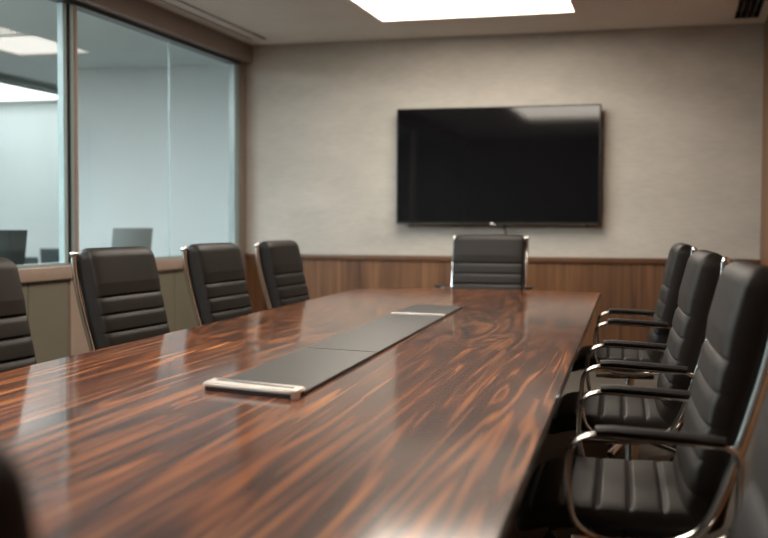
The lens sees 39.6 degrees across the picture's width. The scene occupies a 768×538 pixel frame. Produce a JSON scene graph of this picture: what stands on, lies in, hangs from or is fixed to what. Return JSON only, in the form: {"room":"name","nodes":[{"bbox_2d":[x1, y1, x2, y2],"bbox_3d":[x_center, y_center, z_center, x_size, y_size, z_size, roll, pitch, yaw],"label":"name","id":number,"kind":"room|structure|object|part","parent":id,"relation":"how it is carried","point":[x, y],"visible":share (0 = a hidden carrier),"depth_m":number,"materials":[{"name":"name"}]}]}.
{"room":"conference room","nodes":[
{"label":"conference room","id":0,"kind":"room"},
{"bbox_2d":[0,101,58,262],"bbox_3d":[-4.106,-0.799,14.013,3.180,2.780,0.150,1,3,15],"label":"wall","id":1,"kind":"structure","parent":0,"point":[29,180],"depth_m":14.07,"materials":[{"name":"white paint"}]},
{"bbox_2d":[0,73,57,95],"bbox_3d":[-5.355,-1.863,6.993,0.210,0.070,13.950,1,3,15],"label":"trim","id":2,"kind":"structure","parent":1,"relation":"attached to","point":[6,79],"depth_m":11.84,"materials":[{"name":"grey metal"}]},
{"bbox_2d":[78,64,226,256],"bbox_3d":[-2.153,-0.658,10.864,2.270,2.780,0.120,1,3,15],"label":"wall","id":3,"kind":"structure","parent":0,"point":[123,112],"depth_m":10.84,"materials":[{"name":"white paint"}]},
{"bbox_2d":[227,64,228,242],"bbox_3d":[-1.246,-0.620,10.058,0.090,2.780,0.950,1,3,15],"label":"window frame","id":4,"kind":"structure","parent":0,"point":[227,64],"depth_m":9.59,"materials":[{"name":"grey metal"}]},
{"bbox_2d":[76,0,252,63],"bbox_3d":[-2.653,-1.700,4.458,0.175,0.160,10.500,1,3,15],"label":"trim","id":5,"kind":"structure","parent":4,"relation":"attached to","point":[142,12],"depth_m":8.06,"materials":[{"name":"brown wood"}]},
{"bbox_2d":[239,62,246,279],"bbox_3d":[-1.304,-0.515,9.512,0.112,2.615,0.140,1,3,15],"label":"trim","id":6,"kind":"structure","parent":4,"relation":"attached to","point":[242,67],"depth_m":9.46,"materials":[{"name":"brown wood"}]},
{"bbox_2d":[0,0,767,102],"bbox_3d":[-2.668,-1.929,6.312,10.030,0.140,14.320,1,3,15],"label":"ceiling","id":7,"kind":"structure","parent":0,"point":[277,21],"depth_m":8.46,"materials":[{"name":"paint"}]},
{"bbox_2d":[0,84,57,101],"bbox_3d":[-5.051,-2.172,12.323,1.820,0.100,3.200,1,3,15],"label":"ceiling light","id":8,"kind":"object","parent":7,"relation":"attached to","point":[7,93],"visible":0.23,"depth_m":13.38,"materials":[{"name":"white plastic"}]},
{"bbox_3d":[-5.051,-2.172,12.323,1.820,0.100,3.200,1,3,15],"label":"frame","id":9,"kind":"part","parent":8,"relation":"part of","materials":[{"name":"paint"}]},
{"bbox_2d":[0,36,90,55],"bbox_3d":[-3.207,-2.049,9.583,0.760,0.100,0.900,1,3,15],"label":"ceiling light","id":10,"kind":"object","parent":7,"relation":"attached to","point":[28,45],"visible":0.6,"depth_m":9.66,"materials":[{"name":"white plastic"}]},
{"bbox_2d":[160,0,265,39],"bbox_3d":[-2.388,-1.834,4.441,0.150,0.110,9.820,1,3,15],"label":"ceiling vent","id":11,"kind":"object","parent":7,"relation":"in","point":[175,3],"visible":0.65,"depth_m":8.28,"materials":[{"name":"black plastic"}]},
{"bbox_2d":[351,0,574,21],"bbox_3d":[0.438,-1.933,7.173,1.495,0.100,2.000,1,3,15],"label":"ceiling light","id":12,"kind":"object","parent":7,"relation":"attached to","point":[384,10],"visible":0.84,"depth_m":8.01,"materials":[{"name":"white plastic"}]},
{"bbox_2d":[362,0,570,14],"bbox_3d":[0.438,-1.943,7.173,1.483,0.020,1.988,1,3,15],"label":"diffuser","id":13,"kind":"object","parent":12,"relation":"attached to","point":[378,7],"depth_m":7.99,"materials":[{"name":"white plastic"}]},
{"bbox_2d":[734,0,764,18],"bbox_3d":[2.303,-1.901,6.478,0.178,0.110,3.455,1,3,15],"label":"ceiling vent","id":14,"kind":"object","parent":7,"relation":"in","point":[742,14],"visible":0.84,"depth_m":8.02,"materials":[{"name":"black plastic"}]},
{"bbox_2d":[246,23,764,258],"bbox_3d":[0.833,-0.569,9.041,4.460,2.780,0.100,1,3,15],"label":"wall","id":15,"kind":"structure","parent":0,"point":[682,117],"depth_m":8.85,"materials":[{"name":"paint"}]},
{"bbox_2d":[246,259,665,348],"bbox_3d":[0.862,0.336,9.006,4.358,0.795,0.025,1,3,15],"label":"wainscoting","id":16,"kind":"structure","parent":15,"relation":"attached to","point":[621,286],"depth_m":8.85,"materials":[{"name":"brown wood"}]},
{"bbox_2d":[396,104,601,233],"bbox_3d":[0.941,-0.728,8.891,1.702,1.232,0.117,1,3,15],"label":"television","id":17,"kind":"object","parent":15,"relation":"attached to","point":[541,164],"visible":0.93,"depth_m":8.82,"materials":[{"name":"black"}]},
{"bbox_2d":[245,253,759,263],"bbox_3d":[0.861,-0.084,8.980,4.358,0.047,0.042,1,3,15],"label":"trim","id":18,"kind":"structure","parent":15,"relation":"attached to","point":[247,255],"depth_m":9.04,"materials":[{"name":"brown wood"}]},
{"bbox_2d":[506,370,764,537],"bbox_3d":[-2.679,0.944,6.433,10.030,0.050,14.320,1,3,15],"label":"floor","id":19,"kind":"structure","parent":0,"point":[554,445],"depth_m":5.63,"materials":[{"name":"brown carpet"}]},
{"bbox_2d":[0,258,36,372],"bbox_3d":[-1.193,0.508,3.539,0.608,1.077,0.662,1,3,18],"label":"office chair","id":20,"kind":"object","parent":19,"relation":"on","point":[17,350],"visible":0.24,"depth_m":3.73,"materials":[{"name":"black leather"}]},
{"bbox_2d":[0,441,38,537],"bbox_3d":[-0.169,0.646,0.379,0.608,1.077,0.662,2,3,29],"label":"office chair","id":21,"kind":"object","parent":19,"relation":"on","point":[17,513],"visible":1,"depth_m":0.66,"materials":[{"name":"black leather"}]},
{"bbox_2d":[69,246,169,350],"bbox_3d":[-0.958,0.451,4.718,0.617,1.093,0.672,1,3,18],"label":"office chair","id":22,"kind":"object","parent":19,"relation":"on","point":[120,287],"visible":0.31,"depth_m":4.63,"materials":[{"name":"black leather"}]},
{"bbox_3d":[-1.113,0.253,4.475,0.460,0.619,0.022,1,3,18],"label":"rail","id":23,"kind":"part","parent":22,"relation":"part of","materials":[{"name":"silver metal"}]},
{"bbox_2d":[181,243,252,325],"bbox_3d":[-0.686,0.408,5.753,0.617,1.093,0.672,1,3,16],"label":"office chair","id":24,"kind":"object","parent":19,"relation":"on","point":[214,273],"visible":0.36,"depth_m":5.63,"materials":[{"name":"black leather"}]},
{"bbox_3d":[-0.833,0.211,5.506,0.460,0.619,0.022,1,3,16],"label":"rail","id":25,"kind":"part","parent":24,"relation":"part of","materials":[{"name":"silver metal"}]},
{"bbox_2d":[254,240,309,309],"bbox_3d":[-0.431,0.366,6.782,0.617,1.093,0.672,1,3,15],"label":"office chair","id":26,"kind":"object","parent":19,"relation":"on","point":[279,262],"visible":0.39,"depth_m":6.63,"materials":[{"name":"black leather"}]},
{"bbox_3d":[-0.574,0.169,6.532,0.460,0.619,0.022,1,3,15],"label":"rail","id":27,"kind":"part","parent":26,"relation":"part of","materials":[{"name":"silver metal"}]},
{"bbox_2d":[0,288,600,537],"bbox_3d":[-0.070,0.634,4.237,1.660,0.774,6.570,1,2,13],"label":"conference table","id":28,"kind":"object","parent":19,"relation":"on","point":[379,412],"visible":1,"depth_m":2.44,"materials":[{"name":"polished wood veneer"},{"name":"black plastic"},{"name":"metal"}]},
{"bbox_3d":[-0.245,0.304,3.296,0.294,0.008,0.956,1,2,13],"label":"inlay panel","id":29,"kind":"part","parent":28,"relation":"part of","materials":[{"name":"grey leather"}]},
{"bbox_3d":[0.006,0.257,4.444,0.293,0.008,1.522,1,2,13],"label":"inlay panel","id":30,"kind":"part","parent":28,"relation":"part of","materials":[{"name":"grey leather"}]},
{"bbox_3d":[0.234,0.213,5.499,0.276,0.008,0.636,1,2,13],"label":"inlay panel","id":31,"kind":"part","parent":28,"relation":"part of","materials":[{"name":"grey metal"}]},
{"bbox_2d":[434,234,533,289],"bbox_3d":[0.726,0.310,7.824,0.692,1.126,0.635,1,3,15],"label":"office chair","id":32,"kind":"object","parent":19,"relation":"on","point":[479,261],"visible":0.38,"depth_m":7.97,"materials":[{"name":"black leather"}]},
{"bbox_3d":[0.478,0.090,7.963,0.023,0.637,0.474,1,3,15],"label":"rail","id":33,"kind":"part","parent":32,"relation":"part of","materials":[{"name":"silver metal"}]},
{"bbox_3d":[1.016,0.098,7.814,0.023,0.637,0.474,1,3,15],"label":"rail","id":34,"kind":"part","parent":32,"relation":"part of","materials":[{"name":"silver metal"}]},
{"bbox_2d":[566,243,697,461],"bbox_3d":[1.259,0.419,5.482,0.626,1.109,0.682,1,2,12],"label":"office chair","id":35,"kind":"object","parent":19,"relation":"on","point":[679,253],"visible":0.66,"depth_m":5.22,"materials":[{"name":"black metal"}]},
{"bbox_3d":[1.200,0.460,5.496,0.472,0.094,0.532,1,2,12],"label":"seat","id":36,"kind":"part","parent":35,"relation":"part of","materials":[{"name":"black leather"}]},
{"bbox_3d":[1.178,0.889,5.360,0.039,0.056,0.267,2,3,30],"label":"leg","id":37,"kind":"part","parent":35,"relation":"part of","materials":[{"name":"silver metal"}]},
{"bbox_3d":[1.349,0.361,5.787,0.391,0.261,0.026,1,2,12],"label":"armrest","id":38,"kind":"part","parent":35,"relation":"part of","materials":[{"name":"silver metal"}]},
{"bbox_3d":[1.210,0.387,5.163,0.391,0.261,0.026,1,2,12],"label":"armrest","id":39,"kind":"part","parent":35,"relation":"part of","materials":[{"name":"black leather"}]},
{"bbox_3d":[1.273,0.222,5.188,0.467,0.628,0.022,1,2,12],"label":"rail","id":40,"kind":"part","parent":35,"relation":"part of","materials":[{"name":"silver metal"}]},
{"bbox_3d":[1.369,0.889,5.379,0.039,0.056,0.267,-2,3,-41],"label":"leg","id":41,"kind":"part","parent":35,"relation":"part of","materials":[{"name":"silver metal"}]},
{"bbox_3d":[1.452,0.174,5.429,0.232,0.613,0.532,1,2,12],"label":"backrest","id":42,"kind":"part","parent":35,"relation":"part of","materials":[{"name":"black leather"}]},
{"bbox_2d":[543,250,730,537],"bbox_3d":[0.900,0.485,3.891,0.626,1.109,0.682,1,2,12],"label":"office chair","id":43,"kind":"object","parent":19,"relation":"on","point":[686,338],"visible":0.59,"depth_m":3.62,"materials":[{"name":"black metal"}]},
{"bbox_3d":[0.743,0.947,3.945,0.267,0.056,0.039,1,2,12],"label":"leg","id":44,"kind":"part","parent":43,"relation":"part of","materials":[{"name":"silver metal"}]},
{"bbox_3d":[0.842,0.526,3.906,0.472,0.094,0.532,1,2,12],"label":"seat","id":45,"kind":"part","parent":43,"relation":"part of","materials":[{"name":"black leather"}]},
{"bbox_3d":[0.990,0.427,4.196,0.391,0.261,0.026,1,2,12],"label":"armrest","id":46,"kind":"part","parent":43,"relation":"part of","materials":[{"name":"black leather"}]},
{"bbox_3d":[0.852,0.452,3.573,0.391,0.261,0.026,1,2,12],"label":"armrest","id":47,"kind":"part","parent":43,"relation":"part of","materials":[{"name":"silver metal"}]},
{"bbox_3d":[0.914,0.287,3.598,0.467,0.628,0.022,1,2,12],"label":"rail","id":48,"kind":"part","parent":43,"relation":"part of","materials":[{"name":"silver metal"}]},
{"bbox_3d":[1.093,0.240,3.838,0.232,0.613,0.532,1,2,12],"label":"backrest","id":49,"kind":"part","parent":43,"relation":"part of","materials":[{"name":"black leather"}]},
{"bbox_2d":[515,260,767,537],"bbox_3d":[0.651,0.534,2.716,0.626,1.109,0.682,1,2,12],"label":"office chair","id":50,"kind":"object","parent":19,"relation":"on","point":[688,496],"visible":1,"depth_m":2.45,"materials":[{"name":"black leather"}]},
{"bbox_3d":[0.593,0.575,2.730,0.472,0.094,0.532,1,2,12],"label":"seat","id":51,"kind":"part","parent":50,"relation":"part of","materials":[{"name":"black leather"}]},
{"bbox_3d":[0.742,0.475,3.021,0.391,0.261,0.026,1,2,12],"label":"armrest","id":52,"kind":"part","parent":50,"relation":"part of","materials":[{"name":"black leather"}]},
{"bbox_3d":[0.603,0.501,2.397,0.391,0.261,0.026,1,2,12],"label":"armrest","id":53,"kind":"part","parent":50,"relation":"part of","materials":[{"name":"silver metal"}]},
{"bbox_3d":[0.666,0.336,2.422,0.467,0.628,0.022,1,2,12],"label":"rail","id":54,"kind":"part","parent":50,"relation":"part of","materials":[{"name":"silver metal"}]},
{"bbox_3d":[0.845,0.288,2.663,0.232,0.613,0.532,1,2,12],"label":"backrest","id":55,"kind":"part","parent":50,"relation":"part of","materials":[{"name":"black leather"}]},
{"bbox_2d":[732,388,767,537],"bbox_3d":[0.225,0.599,1.123,0.626,1.109,0.682,1,2,12],"label":"office chair","id":56,"kind":"object","parent":19,"relation":"on","point":[751,520],"visible":1,"depth_m":1.19,"materials":[{"name":"black leather"}]},
{"bbox_3d":[-2.711,0.469,6.537,0.660,0.890,5.900,1,3,15],"label":"countertop","id":57,"kind":"structure","parent":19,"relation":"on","visible":0},
{"bbox_2d":[0,230,27,264],"bbox_3d":[-2.533,-0.120,6.824,0.420,0.262,0.317,-1,3,-32],"label":"laptop","id":58,"kind":"object","parent":57,"relation":"on","point":[12,242],"visible":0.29,"depth_m":6.79,"materials":[{"name":"grey"}]},
{"bbox_2d":[112,228,152,249],"bbox_3d":[-2.012,-0.189,8.406,0.310,0.272,0.320,-1,3,-26],"label":"laptop","id":59,"kind":"object","parent":57,"relation":"on","point":[121,237],"visible":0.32,"depth_m":8.28,"materials":[{"name":"grey"}]},
{"bbox_3d":[-3.627,0.356,10.526,1.500,0.770,0.800,1,3,15],"label":"desk","id":60,"kind":"object","parent":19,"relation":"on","visible":0},
{"bbox_2d":[25,257,38,263],"bbox_3d":[-3.474,-0.071,10.400,0.240,0.096,0.169,0,2,-5],"label":"laptop","id":61,"kind":"object","parent":60,"relation":"on","point":[28,260],"visible":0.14,"depth_m":10.33,"materials":[{"name":"grey"}]},
{"bbox_2d":[40,248,58,262],"bbox_3d":[-3.240,-0.113,10.412,0.190,0.181,0.178,0,2,-5],"label":"laptop","id":62,"kind":"object","parent":60,"relation":"on","point":[47,255],"visible":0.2,"depth_m":10.33,"materials":[{"name":"grey"}]},
{"bbox_2d":[760,16,767,265],"bbox_3d":[1.620,-0.324,3.318,0.120,2.780,10.720,1,3,15],"label":"wall","id":63,"kind":"structure","parent":0,"point":[764,185],"depth_m":8.09,"materials":[{"name":"brown wood"}]},
{"bbox_3d":[-4.630,-0.190,-0.446,9.910,2.780,0.120,1,3,15],"label":"wall","id":64,"kind":"structure","parent":0,"visible":0},
{"bbox_2d":[49,0,239,64],"bbox_3d":[-2.688,-1.603,4.399,0.082,0.030,10.360,1,3,15],"label":"trim","id":65,"kind":"structure","parent":64,"relation":"attached to","point":[81,7],"depth_m":7.75,"materials":[{"name":"black"}]},
{"bbox_3d":[-2.703,0.574,4.566,0.070,0.845,10.500,1,3,15],"label":"wall","id":66,"kind":"structure","parent":0,"visible":0},
{"bbox_2d":[57,2,78,262],"bbox_3d":[-2.031,-0.855,6.839,0.079,1.665,0.130,1,3,15],"label":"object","id":67,"kind":"structure","parent":66,"relation":"attached to","point":[67,57],"depth_m":6.81,"materials":[{"name":"grey metal"}]},
{"bbox_2d":[68,278,89,355],"bbox_3d":[-1.990,0.477,6.944,0.032,0.845,0.222,1,3,15],"label":"trim","id":68,"kind":"structure","parent":66,"relation":"attached to","point":[78,344],"depth_m":6.87,"materials":[{"name":"brown wood"}]},
{"bbox_2d":[16,255,181,268],"bbox_3d":[-2.705,0.065,4.473,0.040,0.020,10.360,1,3,15],"label":"trim","id":69,"kind":"structure","parent":66,"relation":"attached to","point":[177,256],"depth_m":6.68,"materials":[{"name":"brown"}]},
{"bbox_2d":[18,258,182,282],"bbox_3d":[-2.713,0.116,4.456,0.155,0.080,10.320,1,3,15],"label":"trim","id":70,"kind":"structure","parent":66,"relation":"on","point":[55,272],"depth_m":6.61,"materials":[{"name":"brown wood"}]},
{"bbox_2d":[21,269,196,363],"bbox_3d":[-2.684,0.579,4.467,0.020,0.845,10.312,1,3,15],"label":"lower wall panel","id":71,"kind":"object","parent":66,"relation":"attached to","point":[46,302],"depth_m":6.71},
{"bbox_2d":[168,41,169,255],"bbox_3d":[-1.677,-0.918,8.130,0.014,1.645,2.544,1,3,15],"label":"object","id":72,"kind":"structure","parent":66,"relation":"in","point":[168,41],"depth_m":8.21,"materials":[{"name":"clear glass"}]},
{"bbox_2d":[229,64,238,246],"bbox_3d":[-1.321,-0.970,9.389,0.070,1.645,0.070,1,3,15],"label":"trim","id":73,"kind":"structure","parent":66,"relation":"attached to","point":[233,68],"depth_m":9.37,"materials":[{"name":"grey metal"}]}
]}

